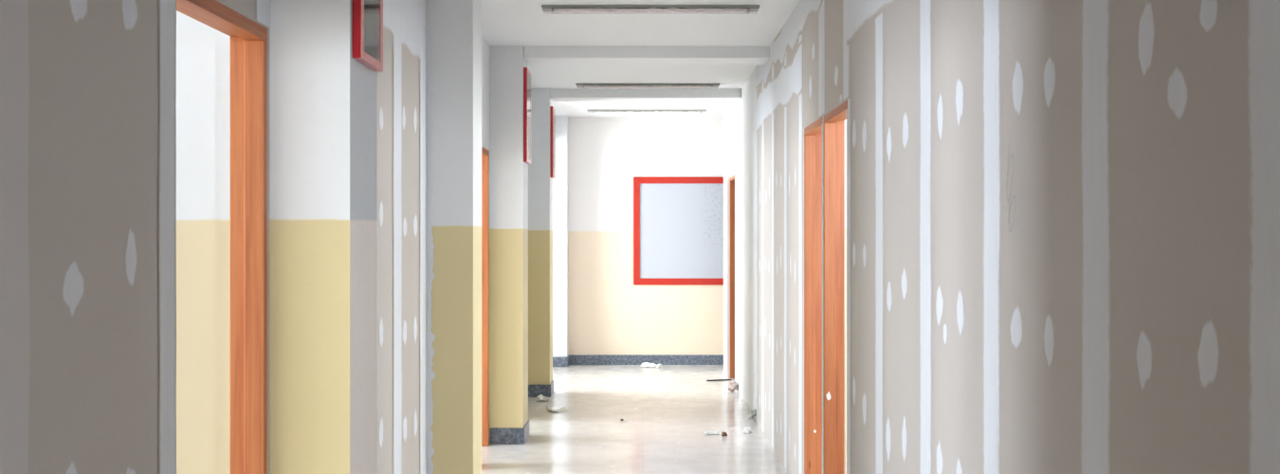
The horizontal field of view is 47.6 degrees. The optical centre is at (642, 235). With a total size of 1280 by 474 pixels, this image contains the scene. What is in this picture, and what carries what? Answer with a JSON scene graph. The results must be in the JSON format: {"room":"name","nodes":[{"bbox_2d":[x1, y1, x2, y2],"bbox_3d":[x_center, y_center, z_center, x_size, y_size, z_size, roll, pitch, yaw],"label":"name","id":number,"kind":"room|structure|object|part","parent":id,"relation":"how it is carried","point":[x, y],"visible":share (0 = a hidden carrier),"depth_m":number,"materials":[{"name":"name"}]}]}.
{"room":"unfinished building corridor","nodes":[
{"label":"unfinished building corridor","id":0,"kind":"room"},
{"bbox_2d":[176,10,230,473],"bbox_3d":[-4.100,0.070,4.350,5.800,2.860,0.100,0,0,0],"label":"wall","id":1,"kind":"structure","parent":0,"point":[202,50],"depth_m":4.30,"materials":[{"name":"paint"}]},
{"bbox_2d":[0,0,490,473],"bbox_3d":[-1.149,0.032,6.275,0.103,2.937,20.550,0,0,0],"label":"wall","id":2,"kind":"structure","parent":0,"point":[88,87],"depth_m":3.02,"materials":[{"name":"paint"}]},
{"bbox_2d":[176,0,267,473],"bbox_3d":[-1.149,0.448,3.805,0.103,2.103,0.868,0,0,0],"label":"door","id":3,"kind":"structure","parent":2,"relation":"in","point":[247,39],"depth_m":4.20,"materials":[{"name":"orange wood"}]},
{"bbox_2d":[481,146,489,446],"bbox_3d":[-1.149,0.448,9.910,0.103,2.103,0.858,0,0,0],"label":"door","id":4,"kind":"structure","parent":2,"relation":"in","point":[484,153],"depth_m":10.30,"materials":[{"name":"orange wood"}]},
{"bbox_2d":[269,0,376,473],"bbox_3d":[-0.981,0.070,4.485,0.237,2.860,0.430,0,0,0],"label":"wall","id":5,"kind":"structure","parent":0,"point":[322,100],"depth_m":4.27,"materials":[{"name":"paint"}]},
{"bbox_2d":[352,0,383,72],"bbox_3d":[-0.848,-0.863,4.482,0.026,0.675,0.365,0,0,0],"label":"frame","id":6,"kind":"object","parent":5,"relation":"attached to","point":[367,14],"visible":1,"depth_m":4.44,"materials":[{"name":"red wood"}]},
{"bbox_3d":[-0.838,-0.863,4.482,0.003,0.623,0.265,0,0,0],"label":"glass","id":7,"kind":"part","parent":6,"relation":"part of","materials":[{"name":"glass"}]},
{"bbox_2d":[426,0,481,473],"bbox_3d":[-0.975,0.070,7.559,0.250,2.860,0.422,0,0,0],"label":"wall","id":8,"kind":"structure","parent":0,"point":[453,27],"depth_m":7.36,"materials":[{"name":"paint"}]},
{"bbox_2d":[490,45,529,443],"bbox_3d":[-0.975,0.070,10.644,0.249,2.860,0.472,0,0,0],"label":"wall","id":9,"kind":"structure","parent":0,"point":[509,422],"depth_m":10.42,"materials":[{"name":"paint"}]},
{"bbox_3d":[-0.974,1.442,10.644,0.248,0.115,0.472,0,0,0],"label":"skirting","id":10,"kind":"part","parent":9,"relation":"part of","materials":[{"name":"grey stone"}]},
{"bbox_2d":[523,67,530,164],"bbox_3d":[-0.848,-0.870,10.658,0.026,0.680,0.415,0,0,0],"label":"frame","id":11,"kind":"object","parent":9,"relation":"attached to","point":[526,73],"visible":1,"depth_m":10.46,"materials":[{"name":"red wood"}]},
{"bbox_3d":[-0.838,-0.870,10.658,0.003,0.628,0.315,0,0,0],"label":"glass","id":12,"kind":"part","parent":11,"relation":"part of","materials":[{"name":"glass"}]},
{"bbox_2d":[528,88,553,397],"bbox_3d":[-1.024,0.070,13.669,0.349,2.860,0.462,0,0,0],"label":"wall","id":13,"kind":"structure","parent":0,"point":[540,381],"depth_m":13.45,"materials":[{"name":"paint"}]},
{"bbox_3d":[-0.974,1.442,13.669,0.248,0.115,0.462,0,0,0],"label":"skirting","id":14,"kind":"part","parent":13,"relation":"part of","materials":[{"name":"grey stone"}]},
{"bbox_2d":[549,106,555,178],"bbox_3d":[-0.848,-0.870,13.670,0.026,0.660,0.340,0,0,0],"label":"frame","id":15,"kind":"object","parent":13,"relation":"attached to","point":[552,109],"visible":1,"depth_m":13.50,"materials":[{"name":"red wood"}]},
{"bbox_3d":[-0.838,-0.870,13.670,0.003,0.608,0.240,0,0,0],"label":"glass","id":16,"kind":"part","parent":15,"relation":"part of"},
{"bbox_2d":[552,115,568,366],"bbox_3d":[-1.024,0.070,16.634,0.349,2.860,0.292,0,0,0],"label":"wall","id":17,"kind":"structure","parent":0,"point":[560,356],"depth_m":16.50,"materials":[{"name":"white paint"}]},
{"bbox_3d":[-0.974,1.442,16.634,0.248,0.115,0.292,0,0,0],"label":"skirting","id":18,"kind":"part","parent":17,"relation":"part of","materials":[{"name":"grey stone"}]},
{"bbox_2d":[481,0,800,117],"bbox_3d":[-1.200,-1.420,6.500,12.200,0.120,21.400,0,0,0],"label":"ceiling","id":19,"kind":"structure","parent":0,"point":[524,23],"depth_m":9.98,"materials":[{"name":"white paint"}]},
{"bbox_2d":[549,89,741,101],"bbox_3d":[0.027,-1.343,13.675,1.774,0.135,0.410,0,0,0],"label":"ceiling beam","id":20,"kind":"structure","parent":19,"relation":"attached to","point":[556,95],"depth_m":13.47,"materials":[{"name":"white paint"}]},
{"bbox_2d":[523,46,769,64],"bbox_3d":[0.027,-1.343,10.650,1.774,0.135,0.420,0,0,0],"label":"ceiling beam","id":21,"kind":"structure","parent":19,"relation":"attached to","point":[533,55],"depth_m":10.44,"materials":[{"name":"white paint"}]},
{"bbox_2d":[587,109,706,113],"bbox_3d":[0.045,-1.335,15.745,1.290,0.048,0.110,0,0,0],"label":"ceiling light","id":22,"kind":"object","parent":19,"relation":"attached to","point":[589,111],"visible":1,"depth_m":15.70,"materials":[{"name":"white metal"}]},
{"bbox_2d":[575,83,719,89],"bbox_3d":[0.045,-1.334,13.045,1.290,0.049,0.109,0,0,0],"label":"ceiling light","id":23,"kind":"object","parent":19,"relation":"attached to","point":[579,85],"visible":1,"depth_m":13.00,"materials":[{"name":"grey metal"}]},
{"bbox_2d":[541,5,759,14],"bbox_3d":[0.045,-1.333,8.615,1.290,0.052,0.110,0,0,0],"label":"ceiling light","id":24,"kind":"object","parent":19,"relation":"attached to","point":[547,9],"visible":1,"depth_m":8.57,"materials":[{"name":"grey metal"}]},
{"bbox_2d":[567,117,723,365],"bbox_3d":[-0.300,0.070,16.865,5.400,2.860,0.170,0,0,0],"label":"wall","id":25,"kind":"structure","parent":0,"point":[609,314],"depth_m":16.78,"materials":[{"name":"paint"}]},
{"bbox_2d":[569,354,723,365],"bbox_3d":[0.675,1.442,16.773,3.049,0.115,0.015,0,0,0],"label":"baseboard","id":26,"kind":"structure","parent":25,"relation":"attached to","point":[575,359],"depth_m":16.77,"materials":[{"name":"grey stone"}]},
{"bbox_2d":[633,177,723,284],"bbox_3d":[0.520,-0.049,16.767,1.260,1.247,0.024,0,0,0],"label":"window","id":27,"kind":"structure","parent":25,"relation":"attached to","point":[678,222],"depth_m":16.77,"materials":[{"name":"glass"}]},
{"bbox_2d":[481,365,846,473],"bbox_3d":[-1.200,1.560,6.500,12.200,0.120,21.400,0,0,0],"label":"floor","id":28,"kind":"structure","parent":0,"point":[666,411],"depth_m":11.28,"materials":[{"name":"tile"}]},
{"bbox_2d":[535,394,548,401],"bbox_3d":[-0.914,1.471,13.111,0.115,0.057,0.120,0,0,0],"label":"lump","id":29,"kind":"object","parent":28,"relation":"on","point":[540,397],"visible":1,"depth_m":13.08,"materials":[{"name":"white paper"}]},
{"bbox_2d":[546,406,568,412],"bbox_3d":[-0.728,1.477,12.340,0.157,0.043,0.179,0,0,-17],"label":"paper scrap","id":30,"kind":"object","parent":28,"relation":"on","point":[561,410],"visible":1,"depth_m":12.34,"materials":[{"name":"white paper"}]},
{"bbox_2d":[640,362,656,367],"bbox_3d":[0.067,1.471,16.447,0.176,0.057,0.113,0,0,18],"label":"lump","id":31,"kind":"object","parent":28,"relation":"on","point":[645,364],"visible":1,"depth_m":16.43,"materials":[{"name":"white paper"}]},
{"bbox_2d":[703,430,721,434],"bbox_3d":[0.522,1.491,10.975,0.128,0.015,0.179,0,0,-6],"label":"paper scrap","id":32,"kind":"object","parent":28,"relation":"on","point":[715,431],"visible":1,"depth_m":10.97,"materials":[{"name":"white paper"}]},
{"bbox_2d":[706,379,731,381],"bbox_3d":[0.787,1.494,14.953,0.288,0.011,0.034,0,0,-20],"label":"metal strip","id":33,"kind":"object","parent":28,"relation":"on","point":[708,379],"visible":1,"depth_m":14.93,"materials":[{"name":"grey metal"}]},
{"bbox_2d":[727,381,738,391],"bbox_3d":[0.884,1.448,13.906,0.147,0.103,0.144,0,0,15],"label":"crumpled paper","id":34,"kind":"object","parent":28,"relation":"on","point":[734,386],"visible":0.84,"depth_m":13.88,"materials":[{"name":"white paper"}]},
{"bbox_2d":[742,426,752,434],"bbox_3d":[0.795,1.473,10.979,0.069,0.053,0.068,0,0,33],"label":"crumpled paper","id":35,"kind":"object","parent":28,"relation":"on","point":[747,429],"visible":1,"depth_m":10.96,"materials":[{"name":"white paper"}]},
{"bbox_2d":[747,409,756,420],"bbox_3d":[0.905,1.451,11.706,0.118,0.096,0.148,0,0,-32],"label":"rag","id":36,"kind":"object","parent":28,"relation":"on","point":[753,413],"visible":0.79,"depth_m":11.67,"materials":[{"name":"grey fabric"}]},
{"bbox_2d":[845,119,846,461],"bbox_3d":[2.713,0.070,9.650,3.374,2.860,0.100,0,0,0],"label":"wall","id":37,"kind":"structure","parent":0,"point":[846,119],"depth_m":9.60,"materials":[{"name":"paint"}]},
{"bbox_2d":[723,0,1279,473],"bbox_3d":[0.956,0.045,5.975,0.140,2.910,19.950,0,0,0],"label":"wall","id":38,"kind":"structure","parent":0,"point":[1063,216],"depth_m":3.42,"materials":[{"name":"paint"}]},
{"bbox_2d":[730,174,734,378],"bbox_3d":[0.965,0.448,14.810,0.103,2.103,0.858,0,0,0],"label":"door","id":39,"kind":"structure","parent":38,"relation":"in","point":[732,178],"depth_m":15.20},
{"bbox_2d":[804,116,822,473],"bbox_3d":[0.965,0.448,7.800,0.103,2.103,0.858,0,0,0],"label":"door","id":40,"kind":"structure","parent":38,"relation":"in","point":[813,133],"depth_m":8.19,"materials":[{"name":"orange wood"}]},
{"bbox_2d":[822,100,847,473],"bbox_3d":[0.965,0.448,6.910,0.103,2.103,0.858,0,0,0],"label":"door","id":41,"kind":"structure","parent":38,"relation":"in","point":[833,123],"depth_m":7.30,"materials":[{"name":"orange wood"}]}
]}

